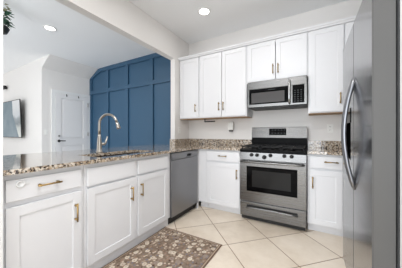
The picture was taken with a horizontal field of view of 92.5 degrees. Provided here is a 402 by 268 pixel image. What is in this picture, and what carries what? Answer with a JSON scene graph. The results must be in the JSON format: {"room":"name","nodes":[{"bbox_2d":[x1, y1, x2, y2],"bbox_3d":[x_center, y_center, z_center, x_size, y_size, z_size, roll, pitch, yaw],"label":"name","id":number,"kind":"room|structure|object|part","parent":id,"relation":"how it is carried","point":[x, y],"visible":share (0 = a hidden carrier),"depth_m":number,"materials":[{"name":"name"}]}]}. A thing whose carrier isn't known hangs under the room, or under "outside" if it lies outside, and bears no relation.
{"room":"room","nodes":[
{"label":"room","id":0,"kind":"room"},
{"bbox_2d":[0,0,2,267],"bbox_3d":[-1.534,-0.296,1.216,1.010,2.823,0.146,0,0,30],"label":"wall","id":1,"kind":"structure","parent":0,"point":[1,1],"depth_m":1.02,"materials":[{"name":"white paint"}]},
{"bbox_2d":[3,59,38,154],"bbox_3d":[-5.234,-0.296,5.348,3.600,2.823,0.120,0,0,30],"label":"wall","id":2,"kind":"structure","parent":0,"point":[22,83],"depth_m":4.78,"materials":[{"name":"white paint"}]},
{"bbox_2d":[3,99,21,137],"bbox_3d":[-5.040,-0.359,5.084,1.600,0.944,0.124,0,0,30],"label":"television","id":3,"kind":"object","parent":2,"relation":"attached to","point":[12,122],"visible":1,"depth_m":4.90,"materials":[{"name":"black plastic"}]},
{"bbox_2d":[39,54,97,152],"bbox_3d":[-3.209,-0.296,4.759,0.500,2.823,1.110,0,0,30],"label":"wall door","id":4,"kind":"structure","parent":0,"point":[55,72],"depth_m":4.49,"materials":[{"name":"white paint"}]},
{"bbox_2d":[51,89,89,151],"bbox_3d":[-3.236,0.042,4.869,0.101,2.146,0.899,0,0,30],"label":"door","id":5,"kind":"structure","parent":4,"relation":"attached to","point":[70,115],"depth_m":4.81,"materials":[{"name":"white paint"}]},
{"bbox_2d":[55,0,188,138],"bbox_3d":[-0.954,-0.296,2.540,0.109,2.823,2.720,0,0,30],"label":"wall","id":6,"kind":"structure","parent":0,"point":[123,17],"depth_m":2.74,"materials":[{"name":"white paint"}]},
{"bbox_2d":[3,0,347,73],"bbox_3d":[-2.601,-1.758,1.495,12.400,0.100,6.410,0,0,30],"label":"ceiling","id":7,"kind":"structure","parent":0,"point":[78,38],"depth_m":3.02,"materials":[{"name":"white paint"}]},
{"bbox_2d":[3,3,13,34],"bbox_3d":[-2.578,-1.496,2.462,0.322,0.422,0.296,0,0,44],"label":"hanging plant","id":8,"kind":"object","parent":7,"relation":"hanging from","point":[6,29],"visible":0.71,"depth_m":2.49,"materials":[{"name":"green plant"}]},
{"bbox_2d":[3,24,9,34],"bbox_3d":[-2.578,-1.327,2.462,0.196,0.085,0.196,0,0,30],"label":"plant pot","id":9,"kind":"object","parent":8,"relation":"on","point":[6,29],"depth_m":2.47,"materials":[{"name":"black ceramic"}]},
{"bbox_2d":[43,25,56,30],"bbox_3d":[-2.453,-1.703,3.122,0.184,0.010,0.184,0,0,30],"label":"recessed light","id":10,"kind":"object","parent":7,"relation":"in","point":[47,27],"visible":1,"depth_m":3.12,"materials":[{"name":"white paint"}]},
{"bbox_2d":[198,7,210,15],"bbox_3d":[0.045,-1.703,2.694,0.184,0.010,0.184,0,0,30],"label":"recessed light","id":11,"kind":"object","parent":7,"relation":"in","point":[203,11],"visible":1,"depth_m":2.69,"materials":[{"name":"white paint"}]},
{"bbox_2d":[92,0,361,150],"bbox_3d":[-0.205,-0.296,3.747,6.480,2.823,0.120,0,0,30],"label":"wall","id":12,"kind":"structure","parent":0,"point":[316,125],"depth_m":3.62,"materials":[{"name":"white paint"}]},
{"bbox_2d":[89,80,91,91],"bbox_3d":[-3.014,-1.294,5.267,0.085,0.303,0.033,0,0,30],"label":"trim","id":13,"kind":"structure","parent":12,"relation":"attached to","point":[90,81],"depth_m":5.25,"materials":[{"name":"blue paint"}]},
{"bbox_2d":[90,95,91,148],"bbox_3d":[-3.014,-0.042,5.267,0.085,2.013,0.033,0,0,30],"label":"trim","id":14,"kind":"structure","parent":12,"relation":"attached to","point":[90,95],"depth_m":5.24,"materials":[{"name":"blue paint"}]},
{"bbox_2d":[90,69,99,79],"bbox_3d":[-2.855,-1.571,5.176,0.440,0.248,0.033,0,0,30],"label":"trim","id":15,"kind":"structure","parent":12,"relation":"attached to","point":[97,72],"depth_m":5.14,"materials":[{"name":"blue paint"}]},
{"bbox_2d":[106,92,108,147],"bbox_3d":[-2.378,-0.042,4.903,0.090,2.013,0.033,0,0,30],"label":"trim","id":16,"kind":"structure","parent":12,"relation":"attached to","point":[107,93],"depth_m":4.88,"materials":[{"name":"blue paint"}]},
{"bbox_2d":[106,70,108,87],"bbox_3d":[-2.378,-1.373,4.903,0.090,0.463,0.033,0,0,30],"label":"trim","id":17,"kind":"structure","parent":12,"relation":"attached to","point":[107,71],"depth_m":4.88,"materials":[{"name":"blue paint"}]},
{"bbox_2d":[125,89,128,146],"bbox_3d":[-1.744,-0.042,4.540,0.090,2.013,0.033,0,0,30],"label":"trim","id":18,"kind":"structure","parent":12,"relation":"attached to","point":[126,90],"depth_m":4.53,"materials":[{"name":"blue paint"}]},
{"bbox_2d":[125,65,128,84],"bbox_3d":[-1.744,-1.373,4.540,0.090,0.463,0.033,0,0,30],"label":"trim","id":19,"kind":"structure","parent":12,"relation":"attached to","point":[126,66],"depth_m":4.53,"materials":[{"name":"blue paint"}]},
{"bbox_2d":[89,77,170,94],"bbox_3d":[-1.694,-1.095,4.511,3.127,0.092,0.033,0,0,30],"label":"trim","id":20,"kind":"structure","parent":12,"relation":"attached to","point":[167,79],"depth_m":4.41,"materials":[{"name":"blue paint"}]},
{"bbox_2d":[99,53,161,71],"bbox_3d":[-1.501,-1.656,4.400,2.682,0.098,0.033,0,0,30],"label":"trim","id":21,"kind":"structure","parent":12,"relation":"attached to","point":[154,55],"depth_m":4.44,"materials":[{"name":"blue paint"}]},
{"bbox_2d":[150,84,153,144],"bbox_3d":[-1.063,-0.042,4.150,0.090,2.013,0.033,0,0,30],"label":"trim","id":22,"kind":"structure","parent":12,"relation":"attached to","point":[151,85],"depth_m":4.13,"materials":[{"name":"blue paint"}]},
{"bbox_2d":[150,58,153,79],"bbox_3d":[-1.063,-1.373,4.150,0.090,0.463,0.033,0,0,30],"label":"trim","id":23,"kind":"structure","parent":12,"relation":"attached to","point":[152,59],"depth_m":4.13,"materials":[{"name":"blue paint"}]},
{"bbox_2d":[180,57,206,119],"bbox_3d":[-0.140,-0.782,3.433,0.408,1.075,0.354,0,0,30],"label":"upper cabinet","id":24,"kind":"object","parent":12,"relation":"attached to","point":[190,68],"visible":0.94,"depth_m":3.30,"materials":[{"name":"white paint"}]},
{"bbox_3d":[-0.200,-0.768,3.315,0.374,1.011,0.019,0,0,30],"label":"door","id":25,"kind":"part","parent":24,"relation":"part of","materials":[{"name":"white paint"}]},
{"bbox_3d":[-0.126,-0.248,3.458,0.402,0.005,0.293,0,0,30],"label":"panel","id":26,"kind":"part","parent":24,"relation":"part of","materials":[{"name":"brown wood"}]},
{"bbox_2d":[170,139,251,144],"bbox_3d":[0.145,0.152,3.210,1.322,0.098,0.460,0,0,30],"label":"backsplash","id":27,"kind":"structure","parent":12,"relation":"attached to","point":[172,141],"depth_m":3.34,"materials":[{"name":"stone"}]},
{"bbox_2d":[200,46,251,119],"bbox_3d":[0.387,-0.782,3.131,0.804,1.075,0.354,0,0,30],"label":"upper cabinet","id":28,"kind":"object","parent":12,"relation":"attached to","point":[223,75],"visible":0.98,"depth_m":2.98,"materials":[{"name":"white paint"}]},
{"bbox_3d":[0.155,-0.768,3.112,0.388,1.011,0.019,0,0,30],"label":"door","id":29,"kind":"part","parent":28,"relation":"part of","materials":[{"name":"white paint"}]},
{"bbox_3d":[0.401,-0.248,3.155,0.798,0.005,0.293,0,0,30],"label":"panel","id":30,"kind":"part","parent":28,"relation":"part of","materials":[{"name":"brown wood"}]},
{"bbox_3d":[0.495,-0.768,2.917,0.380,1.011,0.019,0,0,30],"label":"door","id":31,"kind":"part","parent":28,"relation":"part of","materials":[{"name":"white paint"}]},
{"bbox_2d":[228,122,233,131],"bbox_3d":[0.503,-0.109,3.222,0.092,0.162,0.065,0,0,30],"label":"plug","id":32,"kind":"object","parent":12,"relation":"attached to","point":[230,124],"visible":1,"depth_m":3.19,"materials":[{"name":"white plastic"}]},
{"bbox_2d":[247,32,307,83],"bbox_3d":[1.077,-1.022,2.736,0.782,0.597,0.354,0,0,30],"label":"upper cabinet","id":33,"kind":"object","parent":12,"relation":"attached to","point":[285,57],"visible":0.79,"depth_m":2.59,"materials":[{"name":"white paint"}]},
{"bbox_3d":[0.848,-1.004,2.715,0.380,0.539,0.019,0,0,30],"label":"door","id":34,"kind":"part","parent":33,"relation":"part of","materials":[{"name":"white paint"}]},
{"bbox_2d":[248,75,306,110],"bbox_3d":[1.067,-0.531,2.691,0.732,0.369,0.439,0,0,30],"label":"microwave","id":35,"kind":"object","parent":33,"relation":"attached to","point":[290,92],"visible":1,"depth_m":2.54,"materials":[{"name":"grey metal"}]},
{"bbox_3d":[0.912,-0.489,2.601,0.554,0.252,0.022,0,0,30],"label":"door","id":36,"kind":"part","parent":35,"relation":"part of","materials":[{"name":"silver metal"}]},
{"bbox_3d":[0.989,-0.665,2.556,0.732,0.101,0.024,0,0,30],"label":"vent panel","id":37,"kind":"part","parent":35,"relation":"part of","materials":[{"name":"silver metal"}]},
{"bbox_3d":[1.121,-0.533,2.440,0.025,0.327,0.058,0,0,30],"label":"handle","id":38,"kind":"part","parent":35,"relation":"part of","materials":[{"name":"silver metal"}]},
{"bbox_3d":[1.230,-0.489,2.419,0.178,0.252,0.022,0,0,30],"label":"control frame","id":39,"kind":"part","parent":35,"relation":"part of","materials":[{"name":"silver metal"}]},
{"bbox_3d":[1.180,-1.004,2.525,0.370,0.539,0.019,0,0,30],"label":"door","id":40,"kind":"part","parent":33,"relation":"part of","materials":[{"name":"white paint"}]},
{"bbox_2d":[308,141,341,148],"bbox_3d":[1.972,0.152,2.418,1.091,0.098,0.020,0,0,30],"label":"backsplash","id":41,"kind":"structure","parent":12,"relation":"attached to","point":[311,144],"depth_m":2.58,"materials":[{"name":"stone"}]},
{"bbox_2d":[308,24,343,115],"bbox_3d":[1.579,-0.782,2.449,0.370,1.075,0.354,0,0,30],"label":"upper cabinet","id":42,"kind":"object","parent":12,"relation":"attached to","point":[325,45],"visible":0.9,"depth_m":2.33,"materials":[{"name":"white paint"}]},
{"bbox_3d":[1.593,-0.248,2.473,0.364,0.005,0.293,0,0,30],"label":"panel","id":43,"kind":"part","parent":42,"relation":"part of","materials":[{"name":"brown wood"}]},
{"bbox_2d":[327,124,332,132],"bbox_3d":[1.724,-0.063,2.568,0.072,0.116,0.008,0,0,30],"label":"outlet","id":44,"kind":"object","parent":12,"relation":"attached to","point":[329,126],"visible":1,"depth_m":2.57,"materials":[{"name":"white plastic"}]},
{"bbox_2d":[344,22,353,46],"bbox_3d":[2.047,-0.782,2.181,0.705,1.075,0.354,0,0,30],"label":"upper cabinet","id":45,"kind":"object","parent":12,"relation":"attached to","point":[348,26],"visible":0.12,"depth_m":2.22,"materials":[{"name":"white paint"}]},
{"bbox_2d":[166,201,345,267],"bbox_3d":[0.460,1.165,-0.258,5.345,0.100,6.410,0,0,30],"label":"floor","id":46,"kind":"structure","parent":0,"point":[246,242],"depth_m":1.98,"materials":[{"name":"beige tile"}]},
{"bbox_2d":[3,165,82,267],"bbox_3d":[-1.224,0.675,1.383,0.646,0.880,0.440,0,0,30],"label":"base cabinet","id":47,"kind":"object","parent":46,"relation":"on","point":[43,218],"depth_m":1.22,"materials":[{"name":"white paint"}]},
{"bbox_3d":[-1.038,0.295,1.120,0.006,0.044,0.062,0,0,30],"label":"drawer latch","id":48,"kind":"part","parent":47,"relation":"part of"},
{"bbox_3d":[-0.985,0.327,1.242,0.019,0.124,0.404,0,0,30],"label":"drawer","id":49,"kind":"part","parent":47,"relation":"part of","materials":[{"name":"white paint"}]},
{"bbox_3d":[-0.962,0.320,1.225,0.034,0.017,0.128,0,0,30],"label":"handle","id":50,"kind":"part","parent":47,"relation":"part of","materials":[{"name":"gold metal"}]},
{"bbox_3d":[-0.882,0.563,1.366,0.034,0.128,0.017,0,0,30],"label":"handle","id":51,"kind":"part","parent":47,"relation":"part of","materials":[{"name":"gold metal"}]},
{"bbox_2d":[83,152,169,267],"bbox_3d":[-0.861,0.675,2.016,0.646,0.880,1.014,0,0,30],"label":"base cabinet","id":52,"kind":"object","parent":46,"relation":"on","point":[126,202],"visible":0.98,"depth_m":1.73,"materials":[{"name":"white paint"}]},
{"bbox_3d":[-0.749,0.714,1.653,0.019,0.586,0.456,0,0,30],"label":"door","id":53,"kind":"part","parent":52,"relation":"part of","materials":[{"name":"white paint"}]},
{"bbox_2d":[3,139,251,175],"bbox_3d":[-0.542,0.167,2.302,1.612,0.128,2.718,0,0,30],"label":"countertop","id":54,"kind":"structure","parent":52,"relation":"on","point":[31,162],"depth_m":1.88,"materials":[{"name":"stone"}]},
{"bbox_2d":[96,113,120,151],"bbox_3d":[-0.971,-0.004,2.043,0.270,0.410,0.092,0,0,4],"label":"faucet","id":55,"kind":"object","parent":54,"relation":"on","point":[99,142],"visible":0.99,"depth_m":2.02,"materials":[{"name":"silver metal"}]},
{"bbox_2d":[96,152,139,156],"bbox_3d":[-0.826,0.324,1.974,0.337,0.182,0.687,0,0,30],"label":"sink","id":56,"kind":"object","parent":54,"relation":"in","point":[133,152],"visible":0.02,"depth_m":2.12,"materials":[{"name":"silver metal"}]},
{"bbox_3d":[-0.507,0.714,2.076,0.019,0.586,0.449,0,0,30],"label":"door","id":57,"kind":"part","parent":52,"relation":"part of","materials":[{"name":"white paint"}]},
{"bbox_2d":[102,227,221,267],"bbox_3d":[-0.714,1.111,1.031,0.735,0.007,2.450,0,0,30],"label":"rug","id":58,"kind":"object","parent":46,"relation":"on","point":[166,248],"visible":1,"depth_m":1.78,"materials":[{"name":"brown fabric"}]},
{"bbox_2d":[168,149,197,223],"bbox_3d":[-0.445,0.679,2.721,0.568,0.872,0.614,0,0,30],"label":"dishwasher","id":59,"kind":"object","parent":46,"relation":"on","point":[183,164],"visible":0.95,"depth_m":2.52,"materials":[{"name":"grey metal"}]},
{"bbox_3d":[-0.257,1.069,2.613,0.020,0.093,0.608,0,0,30],"label":"kick plate","id":60,"kind":"part","parent":59,"relation":"part of","materials":[{"name":"black plastic"}]},
{"bbox_3d":[-0.214,0.286,2.589,0.036,0.079,0.614,0,0,30],"label":"control panel","id":61,"kind":"part","parent":59,"relation":"part of","materials":[{"name":"silver metal"}]},
{"bbox_2d":[197,149,207,207],"bbox_3d":[0.025,0.675,2.884,0.142,0.880,0.116,0,0,30],"label":"cabinet filler","id":62,"kind":"object","parent":46,"relation":"on","point":[201,155],"visible":0.73,"depth_m":2.87,"materials":[{"name":"white paint"}]},
{"bbox_3d":[-0.050,0.675,2.881,0.014,0.880,0.036,0,0,30],"label":"panel","id":63,"kind":"part","parent":62,"relation":"part of","materials":[{"name":"white paint"}]},
{"bbox_3d":[0.026,0.626,2.868,0.126,0.782,0.018,0,0,30],"label":"panel","id":64,"kind":"part","parent":62,"relation":"part of","materials":[{"name":"white paint"}]},
{"bbox_2d":[206,149,241,214],"bbox_3d":[0.439,0.675,2.929,0.526,0.880,0.646,0,0,30],"label":"base cabinet","id":65,"kind":"object","parent":46,"relation":"on","point":[222,166],"visible":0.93,"depth_m":2.69,"materials":[{"name":"white paint"}]},
{"bbox_3d":[0.302,0.323,2.688,0.496,0.136,0.019,0,0,30],"label":"drawer","id":66,"kind":"part","parent":65,"relation":"part of","materials":[{"name":"white paint"}]},
{"bbox_3d":[0.302,0.711,2.688,0.496,0.592,0.019,0,0,30],"label":"door","id":67,"kind":"part","parent":65,"relation":"part of","materials":[{"name":"white paint"}]},
{"bbox_2d":[240,127,306,230],"bbox_3d":[0.976,0.512,2.557,0.757,1.205,0.702,0,0,30],"label":"range","id":68,"kind":"object","parent":46,"relation":"on","point":[273,168],"visible":1,"depth_m":2.33,"materials":[{"name":"silver metal"}]},
{"bbox_3d":[0.842,0.570,2.325,0.446,0.209,0.020,0,0,30],"label":"pane","id":69,"kind":"part","parent":68,"relation":"part of","materials":[{"name":"black glass"}]},
{"bbox_3d":[0.827,0.935,2.296,0.592,0.037,0.048,0,0,30],"label":"handle","id":70,"kind":"part","parent":68,"relation":"part of","materials":[{"name":"silver metal"}]},
{"bbox_3d":[0.819,0.357,2.281,0.736,0.027,0.066,0,0,30],"label":"handle","id":71,"kind":"part","parent":68,"relation":"part of","materials":[{"name":"silver metal"}]},
{"bbox_3d":[0.842,0.598,2.322,0.756,0.518,0.032,0,0,30],"label":"oven door","id":72,"kind":"part","parent":68,"relation":"part of","materials":[{"name":"silver metal"}]},
{"bbox_3d":[0.844,0.962,2.325,0.756,0.182,0.024,0,0,30],"label":"drawer","id":73,"kind":"part","parent":68,"relation":"part of","materials":[{"name":"silver metal"}]},
{"bbox_3d":[0.842,0.283,2.322,0.756,0.096,0.032,0,0,30],"label":"control panel","id":74,"kind":"part","parent":68,"relation":"part of","materials":[{"name":"silver metal"}]},
{"bbox_3d":[0.861,1.079,2.356,0.736,0.048,0.015,0,0,30],"label":"toe plate","id":75,"kind":"part","parent":68,"relation":"part of","materials":[{"name":"black plastic"}]},
{"bbox_2d":[240,147,306,154],"bbox_3d":[0.972,0.221,2.549,0.757,0.028,0.582,0,0,30],"label":"cooktop","id":76,"kind":"object","parent":68,"relation":"in","point":[250,150],"depth_m":2.34,"materials":[{"name":"black metal"}]},
{"bbox_2d":[307,154,342,236],"bbox_3d":[1.490,0.675,2.327,0.345,0.880,0.646,0,0,30],"label":"base cabinet","id":77,"kind":"object","parent":46,"relation":"on","point":[324,172],"visible":0.95,"depth_m":2.09,"materials":[{"name":"white paint"}]},
{"bbox_3d":[1.352,0.320,2.087,0.300,0.130,0.019,0,0,30],"label":"drawer","id":78,"kind":"part","parent":77,"relation":"part of","materials":[{"name":"white paint"}]},
{"bbox_3d":[1.352,0.708,2.087,0.300,0.598,0.019,0,0,30],"label":"door","id":79,"kind":"part","parent":77,"relation":"part of","materials":[{"name":"white paint"}]},
{"bbox_2d":[341,0,399,267],"bbox_3d":[1.249,0.202,1.038,0.800,1.803,0.872,0,0,30],"label":"fridge","id":80,"kind":"object","parent":46,"relation":"on","point":[370,124],"visible":1,"depth_m":0.84,"materials":[{"name":"grey metal"}]},
{"bbox_3d":[0.940,0.003,1.229,0.074,0.681,0.020,0,0,30],"label":"handle","id":81,"kind":"part","parent":80,"relation":"part of","materials":[{"name":"silver metal"}]},
{"bbox_3d":[0.910,0.003,1.177,0.074,0.681,0.020,0,0,30],"label":"handle","id":82,"kind":"part","parent":80,"relation":"part of","materials":[{"name":"silver metal"}]},
{"bbox_3d":[1.091,0.165,1.372,0.074,1.700,0.451,0,0,30],"label":"freezer door","id":83,"kind":"part","parent":80,"relation":"part of","materials":[{"name":"silver metal"}]},
{"bbox_2d":[178,15,356,60],"bbox_3d":[0.945,-1.300,2.639,3.083,0.045,0.047,0,0,30],"label":"trim","id":84,"kind":"structure","parent":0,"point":[352,18],"depth_m":2.58,"materials":[{"name":"white paint"}]},
{"bbox_2d":[400,0,401,267],"bbox_3d":[2.031,-0.296,0.012,2.886,2.823,0.120,0,0,30],"label":"wall","id":85,"kind":"structure","parent":0,"point":[400,0],"depth_m":0.77,"materials":[{"name":"white paint"}]},
{"bbox_3d":[1.963,0.675,2.057,0.740,0.880,0.646,0,0,30],"label":"base cabinet","id":86,"kind":"object","parent":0,"visible":0},
{"bbox_2d":[307,141,342,155],"bbox_3d":[1.817,0.167,2.148,1.091,0.128,0.640,0,0,30],"label":"countertop","id":87,"kind":"structure","parent":86,"relation":"on","point":[314,147],"depth_m":2.51,"materials":[{"name":"stone"}]}
]}

